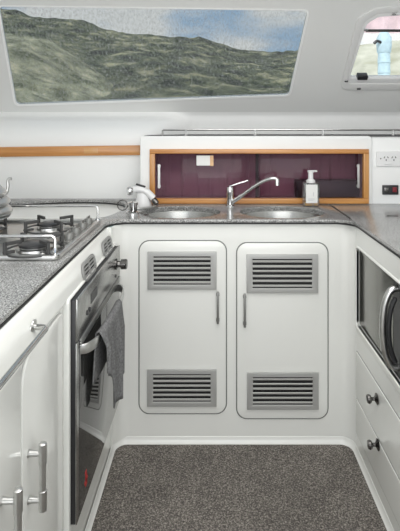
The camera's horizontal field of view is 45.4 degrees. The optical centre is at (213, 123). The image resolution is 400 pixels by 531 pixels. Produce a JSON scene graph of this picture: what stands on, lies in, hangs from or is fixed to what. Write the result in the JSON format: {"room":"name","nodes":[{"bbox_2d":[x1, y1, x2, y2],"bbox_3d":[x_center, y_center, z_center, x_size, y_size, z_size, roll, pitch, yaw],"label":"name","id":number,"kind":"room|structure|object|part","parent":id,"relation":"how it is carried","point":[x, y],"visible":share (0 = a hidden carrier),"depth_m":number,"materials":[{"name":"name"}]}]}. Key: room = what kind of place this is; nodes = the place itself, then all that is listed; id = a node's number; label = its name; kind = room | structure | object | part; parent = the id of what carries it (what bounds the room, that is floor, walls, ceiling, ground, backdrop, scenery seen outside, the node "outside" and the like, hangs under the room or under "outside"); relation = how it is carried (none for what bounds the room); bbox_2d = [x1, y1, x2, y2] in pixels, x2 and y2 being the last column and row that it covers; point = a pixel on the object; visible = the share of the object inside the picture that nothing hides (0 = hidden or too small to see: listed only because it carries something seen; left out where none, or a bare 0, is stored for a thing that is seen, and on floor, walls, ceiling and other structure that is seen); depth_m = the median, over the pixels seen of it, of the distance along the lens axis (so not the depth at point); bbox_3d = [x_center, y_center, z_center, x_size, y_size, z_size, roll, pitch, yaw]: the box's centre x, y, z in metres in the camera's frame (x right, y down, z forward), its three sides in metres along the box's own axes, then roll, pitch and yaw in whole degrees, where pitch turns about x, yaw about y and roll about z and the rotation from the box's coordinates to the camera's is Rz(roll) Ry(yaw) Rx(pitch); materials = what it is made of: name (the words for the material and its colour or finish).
{"room":"ship interior","nodes":[
{"label":"ship interior","id":0,"kind":"room"},
{"bbox_2d":[0,0,399,111],"bbox_3d":[0.000,-0.432,2.354,3.200,0.731,0.626,0,0,0],"label":"ceiling","id":1,"kind":"structure","parent":0,"point":[330,26],"depth_m":2.47,"materials":[{"name":"white paint"}]},
{"bbox_2d":[0,5,308,105],"bbox_3d":[-0.320,-0.331,2.428,1.536,0.466,0.398,0,0,0],"label":"window","id":2,"kind":"structure","parent":1,"relation":"in","point":[16,102],"depth_m":2.53,"materials":[{"name":"white"}]},
{"bbox_2d":[341,6,399,89],"bbox_3d":[1.010,-0.379,2.386,0.682,0.399,0.344,0,0,0],"label":"window","id":3,"kind":"structure","parent":1,"relation":"in","point":[360,81],"depth_m":2.44,"materials":[{"name":"white plastic"}]},
{"bbox_2d":[0,112,399,198],"bbox_3d":[0.000,0.187,2.577,3.200,0.506,0.175,0,0,0],"label":"wall","id":4,"kind":"structure","parent":0,"point":[37,177],"depth_m":2.51,"materials":[{"name":"white paint"}]},
{"bbox_2d":[0,145,139,156],"bbox_3d":[-0.931,0.143,2.479,1.138,0.066,0.022,0,0,0],"label":"trim","id":5,"kind":"structure","parent":4,"relation":"attached to","point":[116,149],"depth_m":2.47,"materials":[{"name":"brown wood"}]},
{"bbox_2d":[91,445,386,530],"bbox_3d":[0.080,1.315,0.185,1.010,0.030,3.570,0,0,0],"label":"floor","id":6,"kind":"structure","parent":0,"point":[147,487],"depth_m":1.70,"materials":[{"name":"grey carpet"}]},
{"bbox_2d":[0,228,115,530],"bbox_3d":[-0.401,0.853,0.561,0.078,0.893,2.722,0,0,0],"label":"base cabinet","id":7,"kind":"object","parent":6,"relation":"on","point":[35,402],"depth_m":1.11,"materials":[{"name":"white wood"}]},
{"bbox_3d":[-0.405,0.865,0.838,0.008,0.730,0.316,0,0,0],"label":"door","id":8,"kind":"part","parent":7,"relation":"part of","materials":[{"name":"white wood"}]},
{"bbox_3d":[-0.384,0.764,0.905,0.044,0.148,0.026,0,0,0],"label":"handle","id":9,"kind":"part","parent":7,"relation":"part of","materials":[{"name":"silver metal"}]},
{"bbox_3d":[-0.386,0.452,0.754,0.043,0.033,0.653,0,0,0],"label":"grab rail","id":10,"kind":"part","parent":7,"relation":"part of","materials":[{"name":"silver metal"}]},
{"bbox_3d":[-0.384,0.764,1.035,0.044,0.148,0.026,0,0,0],"label":"handle","id":11,"kind":"part","parent":7,"relation":"part of","materials":[{"name":"silver metal"}]},
{"bbox_3d":[-0.405,0.865,1.137,0.008,0.730,0.270,0,0,0],"label":"door","id":12,"kind":"part","parent":7,"relation":"part of","materials":[{"name":"white wood"}]},
{"bbox_3d":[-0.417,0.897,0.541,0.019,0.806,2.683,0,0,0],"label":"panel","id":13,"kind":"part","parent":7,"relation":"part of","materials":[{"name":"white wood"}]},
{"bbox_2d":[81,254,96,281],"bbox_3d":[-0.398,0.457,1.525,0.017,0.060,0.150,0,0,0],"label":"vent","id":14,"kind":"object","parent":7,"relation":"attached to","point":[88,261],"depth_m":1.51,"materials":[{"name":"black"}]},
{"bbox_2d":[71,245,127,524],"bbox_3d":[-0.614,0.793,1.610,0.572,0.620,0.594,0,0,0],"label":"oven","id":15,"kind":"object","parent":7,"relation":"in","point":[92,410],"visible":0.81,"depth_m":1.42,"materials":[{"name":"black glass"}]},
{"bbox_3d":[-0.379,0.853,1.610,0.004,0.500,0.594,0,0,0],"label":"door","id":16,"kind":"part","parent":15,"relation":"part of","materials":[{"name":"black glass"}]},
{"bbox_3d":[-0.378,0.541,1.610,0.006,0.117,0.594,0,0,0],"label":"control panel","id":17,"kind":"part","parent":15,"relation":"part of","materials":[{"name":"silver metal"}]},
{"bbox_3d":[-0.379,0.861,1.618,0.005,0.473,0.568,0,0,0],"label":"door glass","id":18,"kind":"part","parent":15,"relation":"part of","materials":[{"name":"grey glass"}]},
{"bbox_3d":[-0.353,0.633,1.597,0.050,0.028,0.510,0,0,0],"label":"handle","id":19,"kind":"part","parent":15,"relation":"part of","materials":[{"name":"silver metal"}]},
{"bbox_2d":[92,299,124,408],"bbox_3d":[-0.328,0.758,1.537,0.054,0.297,0.265,0,0,2],"label":"tea towel","id":20,"kind":"object","parent":15,"relation":"hanging from","point":[111,350],"visible":0.99,"depth_m":1.51,"materials":[{"name":"grey fabric"}]},
{"bbox_3d":[-0.354,0.538,1.835,0.041,0.042,0.042,0,0,0],"label":"control knob","id":21,"kind":"part","parent":15,"relation":"part of","materials":[{"name":"silver metal"}]},
{"bbox_2d":[102,236,112,257],"bbox_3d":[-0.398,0.457,1.785,0.017,0.060,0.140,0,0,0],"label":"vent","id":22,"kind":"object","parent":7,"relation":"attached to","point":[107,245],"depth_m":1.78,"materials":[{"name":"black"}]},
{"bbox_2d":[0,199,354,328],"bbox_3d":[-0.512,0.402,0.844,2.136,0.027,3.288,0,0,0],"label":"countertop","id":23,"kind":"structure","parent":7,"relation":"on","point":[20,281],"depth_m":1.94,"materials":[{"name":"grey stone"}]},
{"bbox_2d":[0,205,100,260],"bbox_3d":[-0.750,0.351,1.605,0.622,0.073,0.536,0,0,0],"label":"cooktop","id":24,"kind":"object","parent":23,"relation":"in","point":[39,239],"visible":0.98,"depth_m":1.57,"materials":[{"name":"silver metal"}]},
{"bbox_2d":[0,177,12,219],"bbox_3d":[-0.849,0.258,1.718,0.234,0.160,0.218,0,0,-28],"label":"kettle","id":25,"kind":"object","parent":24,"relation":"on","point":[6,209],"visible":1,"depth_m":1.72,"materials":[{"name":"silver metal"}]},
{"bbox_3d":[-0.777,0.241,1.782,0.046,0.084,0.018,0,0,-27],"label":"spout","id":26,"kind":"part","parent":25,"relation":"part of","materials":[{"name":"silver metal"}]},
{"bbox_3d":[-0.750,0.346,1.360,0.622,0.064,0.025,0,0,0],"label":"fiddle rail","id":27,"kind":"part","parent":24,"relation":"part of","materials":[{"name":"silver metal"}]},
{"bbox_3d":[-0.535,0.370,1.425,0.144,0.024,0.144,0,0,0],"label":"burner","id":28,"kind":"part","parent":24,"relation":"part of","materials":[{"name":"silver metal"}]},
{"bbox_3d":[-0.590,0.370,1.715,0.128,0.024,0.128,0,0,0],"label":"burner","id":29,"kind":"part","parent":24,"relation":"part of","materials":[{"name":"silver metal"}]},
{"bbox_3d":[-0.750,0.346,1.860,0.622,0.064,0.025,0,0,0],"label":"fiddle rail","id":30,"kind":"part","parent":24,"relation":"part of","materials":[{"name":"silver metal"}]},
{"bbox_3d":[-0.472,0.363,1.555,0.040,0.037,0.040,0,0,0],"label":"control knob","id":31,"kind":"part","parent":24,"relation":"part of","materials":[{"name":"grey metal"}]},
{"bbox_3d":[-0.472,0.363,1.635,0.040,0.037,0.040,0,0,0],"label":"control knob","id":32,"kind":"part","parent":24,"relation":"part of","materials":[{"name":"grey metal"}]},
{"bbox_3d":[-0.472,0.363,1.715,0.040,0.037,0.040,0,0,0],"label":"control knob","id":33,"kind":"part","parent":24,"relation":"part of","materials":[{"name":"grey metal"}]},
{"bbox_3d":[-0.472,0.363,1.795,0.040,0.037,0.040,0,0,0],"label":"control knob","id":34,"kind":"part","parent":24,"relation":"part of","materials":[{"name":"grey metal"}]},
{"bbox_2d":[7,203,123,225],"bbox_3d":[-0.950,0.411,2.210,1.100,0.008,0.520,0,0,0],"label":"recessed tray","id":35,"kind":"object","parent":23,"relation":"on","point":[105,209],"depth_m":2.25,"materials":[{"name":"white"}]},
{"bbox_2d":[117,199,139,213],"bbox_3d":[-0.374,0.359,2.085,0.100,0.059,0.060,0,0,0],"label":"fitting","id":36,"kind":"object","parent":23,"relation":"on","point":[132,209],"visible":1,"depth_m":2.07,"materials":[{"name":"silver metal"}]},
{"bbox_3d":[-0.399,0.354,2.085,0.050,0.050,0.006,0,0,0],"label":"ring pull","id":37,"kind":"part","parent":36,"relation":"part of","materials":[{"name":"silver metal"}]},
{"bbox_3d":[-0.347,0.358,2.075,0.022,0.040,0.040,0,0,0],"label":"fitting lever","id":38,"kind":"part","parent":36,"relation":"part of","materials":[{"name":"silver metal"}]},
{"bbox_2d":[126,183,158,209],"bbox_3d":[-0.329,0.333,2.228,0.138,0.111,0.142,0,0,-27],"label":"shower","id":39,"kind":"object","parent":23,"relation":"on","point":[145,198],"visible":0.93,"depth_m":2.23,"materials":[{"name":"white plastic"}]},
{"bbox_3d":[-0.325,0.323,2.240,0.104,0.072,0.036,0,0,0],"label":"shower handle","id":40,"kind":"part","parent":39,"relation":"part of","materials":[{"name":"white plastic"}]},
{"bbox_2d":[144,211,216,217],"bbox_3d":[-0.150,0.477,2.112,0.380,0.134,0.310,0,0,0],"label":"sink","id":41,"kind":"object","parent":23,"relation":"in","point":[165,214],"visible":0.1,"depth_m":2.24,"materials":[{"name":"silver metal"}]},
{"bbox_2d":[225,177,278,206],"bbox_3d":[0.178,0.313,2.209,0.261,0.150,0.059,0,0,23],"label":"mixer tap","id":42,"kind":"object","parent":23,"relation":"on","point":[231,200],"visible":1,"depth_m":2.22,"materials":[{"name":"silver metal"}]},
{"bbox_2d":[225,186,234,206],"bbox_3d":[0.075,0.340,2.245,0.044,0.097,0.044,0,0,0],"label":"tap","id":43,"kind":"object","parent":42,"relation":"on","point":[230,190],"depth_m":2.23,"materials":[{"name":"silver metal"}]},
{"bbox_3d":[0.116,0.278,2.241,0.092,0.034,0.016,0,0,0],"label":"lever","id":44,"kind":"part","parent":42,"relation":"part of","materials":[{"name":"silver metal"}]},
{"bbox_2d":[150,149,368,203],"bbox_3d":[0.219,0.254,2.329,1.063,0.265,0.033,0,0,0],"label":"locker","id":45,"kind":"object","parent":23,"relation":"on","point":[200,160],"visible":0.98,"depth_m":2.31,"materials":[{"name":"wood"}]},
{"bbox_3d":[-0.267,0.254,2.322,0.014,0.117,0.016,0,0,0],"label":"handle","id":46,"kind":"part","parent":45,"relation":"part of","materials":[{"name":"white plastic"}]},
{"bbox_3d":[0.219,0.133,2.327,1.063,0.022,0.030,0,0,0],"label":"frame rail","id":47,"kind":"part","parent":45,"relation":"part of","materials":[{"name":"brown wood"}]},
{"bbox_3d":[0.219,0.373,2.327,1.063,0.026,0.030,0,0,0],"label":"frame rail","id":48,"kind":"part","parent":45,"relation":"part of","materials":[{"name":"brown wood"}]},
{"bbox_2d":[294,179,358,197],"bbox_3d":[0.570,0.326,2.426,0.316,0.088,0.083,0,0,0],"label":"storage box","id":49,"kind":"object","parent":45,"relation":"in","point":[328,188],"visible":0.9,"depth_m":2.38,"materials":[{"name":"black plastic"}]},
{"bbox_3d":[0.703,0.254,2.332,0.014,0.117,0.016,0,0,0],"label":"handle","id":50,"kind":"part","parent":45,"relation":"part of","materials":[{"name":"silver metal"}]},
{"bbox_3d":[0.464,0.252,2.342,0.520,0.214,0.005,0,0,0],"label":"sliding panel","id":51,"kind":"part","parent":45,"relation":"part of","materials":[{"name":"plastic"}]},
{"bbox_2d":[244,211,319,217],"bbox_3d":[0.298,0.477,2.112,0.392,0.134,0.309,0,0,0],"label":"sink","id":52,"kind":"object","parent":23,"relation":"in","point":[266,214],"visible":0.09,"depth_m":2.24,"materials":[{"name":"silver metal"}]},
{"bbox_2d":[302,170,318,205],"bbox_3d":[0.458,0.303,2.261,0.076,0.168,0.046,0,0,0],"label":"soap dispenser","id":53,"kind":"object","parent":23,"relation":"on","point":[312,191],"visible":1,"depth_m":2.24,"materials":[{"name":"white plastic"}]},
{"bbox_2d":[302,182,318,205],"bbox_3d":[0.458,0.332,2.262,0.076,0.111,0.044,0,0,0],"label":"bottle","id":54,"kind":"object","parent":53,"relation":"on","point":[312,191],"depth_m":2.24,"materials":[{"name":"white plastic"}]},
{"bbox_2d":[107,224,355,449],"bbox_3d":[0.055,0.854,1.919,1.020,0.893,0.070,0,0,0],"label":"base cabinet","id":55,"kind":"object","parent":6,"relation":"on","point":[231,329],"visible":1,"depth_m":1.94,"materials":[{"name":"white wood"}]},
{"bbox_3d":[-0.131,1.071,1.940,0.282,0.151,0.009,0,0,0],"label":"vent frame","id":56,"kind":"part","parent":55,"relation":"part of","materials":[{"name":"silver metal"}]},
{"bbox_3d":[-0.128,0.828,1.949,0.353,0.702,0.010,0,0,0],"label":"door","id":57,"kind":"part","parent":55,"relation":"part of","materials":[{"name":"white wood"}]},
{"bbox_3d":[-0.130,0.595,1.940,0.279,0.153,0.009,0,0,0],"label":"vent frame","id":58,"kind":"part","parent":55,"relation":"part of","materials":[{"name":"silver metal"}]},
{"bbox_3d":[0.015,0.743,1.937,0.013,0.130,0.019,0,0,0],"label":"handle","id":59,"kind":"part","parent":55,"relation":"part of","materials":[{"name":"grey metal"}]},
{"bbox_3d":[0.124,0.754,1.937,0.013,0.137,0.019,0,0,0],"label":"handle","id":60,"kind":"part","parent":55,"relation":"part of","materials":[{"name":"grey metal"}]},
{"bbox_3d":[0.278,0.842,1.949,0.369,0.714,0.010,0,0,0],"label":"door","id":61,"kind":"part","parent":55,"relation":"part of","materials":[{"name":"white wood"}]},
{"bbox_3d":[0.277,0.607,1.940,0.290,0.157,0.009,0,0,0],"label":"vent frame","id":62,"kind":"part","parent":55,"relation":"part of","materials":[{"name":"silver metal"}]},
{"bbox_3d":[0.279,1.083,1.940,0.290,0.151,0.009,0,0,0],"label":"vent frame","id":63,"kind":"part","parent":55,"relation":"part of","materials":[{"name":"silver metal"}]},
{"bbox_2d":[85,436,393,530],"bbox_3d":[0.080,1.288,0.475,0.969,0.029,2.950,0,0,0],"label":"baseboard","id":64,"kind":"structure","parent":6,"relation":"on","point":[129,440],"depth_m":1.94,"materials":[{"name":"white plastic"}]},
{"bbox_2d":[355,228,399,530],"bbox_3d":[0.725,0.854,0.552,0.400,0.893,2.705,0,0,0],"label":"base cabinet","id":65,"kind":"object","parent":6,"relation":"on","point":[377,385],"visible":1,"depth_m":1.63,"materials":[{"name":"white wood"}]},
{"bbox_2d":[329,204,399,257],"bbox_3d":[1.076,0.397,0.763,1.044,0.020,3.129,0,0,0],"label":"countertop","id":66,"kind":"structure","parent":65,"relation":"on","point":[380,222],"depth_m":1.92,"materials":[{"name":"grey stone"}]},
{"bbox_3d":[0.543,0.946,1.645,0.037,0.038,0.038,0,0,0],"label":"knob","id":67,"kind":"part","parent":65,"relation":"part of","materials":[{"name":"silver metal"}]},
{"bbox_3d":[0.543,1.097,1.635,0.037,0.038,0.038,0,0,0],"label":"knob","id":68,"kind":"part","parent":65,"relation":"part of","materials":[{"name":"silver metal"}]},
{"bbox_3d":[0.565,1.153,1.456,0.006,0.139,0.872,0,0,0],"label":"drawer","id":69,"kind":"part","parent":65,"relation":"part of","materials":[{"name":"white wood"}]},
{"bbox_3d":[0.565,0.988,1.456,0.006,0.180,0.872,0,0,0],"label":"drawer","id":70,"kind":"part","parent":65,"relation":"part of","materials":[{"name":"white wood"}]},
{"bbox_2d":[359,251,399,378],"bbox_3d":[0.697,0.643,1.567,0.356,0.301,0.645,0,0,0],"label":"microwave","id":71,"kind":"object","parent":65,"relation":"in","point":[379,294],"visible":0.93,"depth_m":1.63,"materials":[{"name":"black plastic"}]},
{"bbox_3d":[0.548,0.640,1.500,0.059,0.270,0.021,0,0,0],"label":"handle","id":72,"kind":"part","parent":71,"relation":"part of","materials":[{"name":"silver metal"}]},
{"bbox_2d":[156,154,357,196],"bbox_3d":[0.219,0.244,2.458,1.044,0.312,0.055,0,0,0],"label":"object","id":73,"kind":"structure","parent":0,"point":[180,176],"depth_m":2.48,"materials":[{"name":"purple glass"}]},
{"bbox_2d":[140,136,399,203],"bbox_3d":[0.620,0.249,2.380,1.961,0.382,0.100,0,0,0],"label":"wall","id":74,"kind":"structure","parent":0,"point":[147,143],"depth_m":2.33,"materials":[{"name":"white paint"}]},
{"bbox_2d":[376,152,399,165],"bbox_3d":[0.881,0.171,2.340,0.172,0.073,0.012,0,0,0],"label":"power outlet","id":75,"kind":"object","parent":74,"relation":"attached to","point":[382,158],"visible":1,"depth_m":2.34,"materials":[{"name":"white plastic"}]},
{"bbox_2d":[382,185,398,194],"bbox_3d":[0.864,0.323,2.340,0.078,0.047,0.012,0,0,0],"label":"switch panel","id":76,"kind":"object","parent":74,"relation":"attached to","point":[386,189],"visible":1,"depth_m":2.34,"materials":[{"name":"black plastic"}]},
{"bbox_3d":[0.206,0.251,2.545,1.133,0.378,0.250,0,0,0],"label":"wall","id":77,"kind":"structure","parent":0,"visible":0},
{"bbox_2d":[145,134,399,136],"bbox_3d":[0.629,0.059,2.504,1.941,0.004,0.332,0,0,0],"label":"shelf","id":78,"kind":"object","parent":77,"relation":"on","point":[370,135],"visible":0.89,"depth_m":2.37,"materials":[{"name":"grey"}]},
{"bbox_2d":[162,129,399,134],"bbox_3d":[0.644,0.042,2.385,1.812,0.034,0.016,0,0,0],"label":"shelf rail","id":79,"kind":"object","parent":78,"relation":"on","point":[185,130],"visible":1,"depth_m":2.38,"materials":[{"name":"silver metal"}]},
{"label":"outside","id":80,"kind":"structure","parent":0,"visible":0},
{"bbox_2d":[1,9,297,99],"bbox_3d":[2.523,-12.543,92.000,156.083,30.085,136.000,0,0,0],"label":"hill","id":81,"kind":"structure","parent":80,"point":[137,66],"depth_m":74.77,"materials":[{"name":"green plant"}]},
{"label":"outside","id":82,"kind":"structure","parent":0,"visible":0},
{"bbox_3d":[1.750,0.225,4.000,1.700,0.050,2.000,0,0,0],"label":"deck","id":83,"kind":"object","parent":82,"visible":0},
{"bbox_2d":[373,32,391,74],"bbox_3d":[1.399,-0.287,4.000,0.170,0.975,0.125,0,0,0],"label":"post","id":84,"kind":"object","parent":83,"relation":"on","point":[383,42],"visible":0.26,"depth_m":3.95,"materials":[{"name":"blue plastic"}]},
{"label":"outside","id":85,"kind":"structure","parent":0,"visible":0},
{"bbox_2d":[364,16,399,32],"bbox_3d":[1.600,-0.993,4.118,1.000,0.416,0.040,0,0,0],"label":"hanging cloth","id":86,"kind":"object","parent":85,"point":[386,22],"visible":0.22,"depth_m":4.12,"materials":[{"name":"pink fabric"}]},
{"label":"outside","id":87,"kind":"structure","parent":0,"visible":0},
{"bbox_2d":[351,40,399,74],"bbox_3d":[16.121,-1.895,31.000,16.672,8.789,26.000,0,0,0],"label":"bank","id":88,"kind":"object","parent":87,"point":[366,61],"visible":0.22,"depth_m":31.39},
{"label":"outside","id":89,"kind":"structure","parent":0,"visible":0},
{"bbox_2d":[5,33,112,102],"bbox_3d":[-24.461,-4.121,45.000,43.542,13.243,50.000,0,0,0],"label":"hill","id":90,"kind":"structure","parent":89,"point":[42,70],"depth_m":45.01,"materials":[{"name":"green plant"}]}
]}

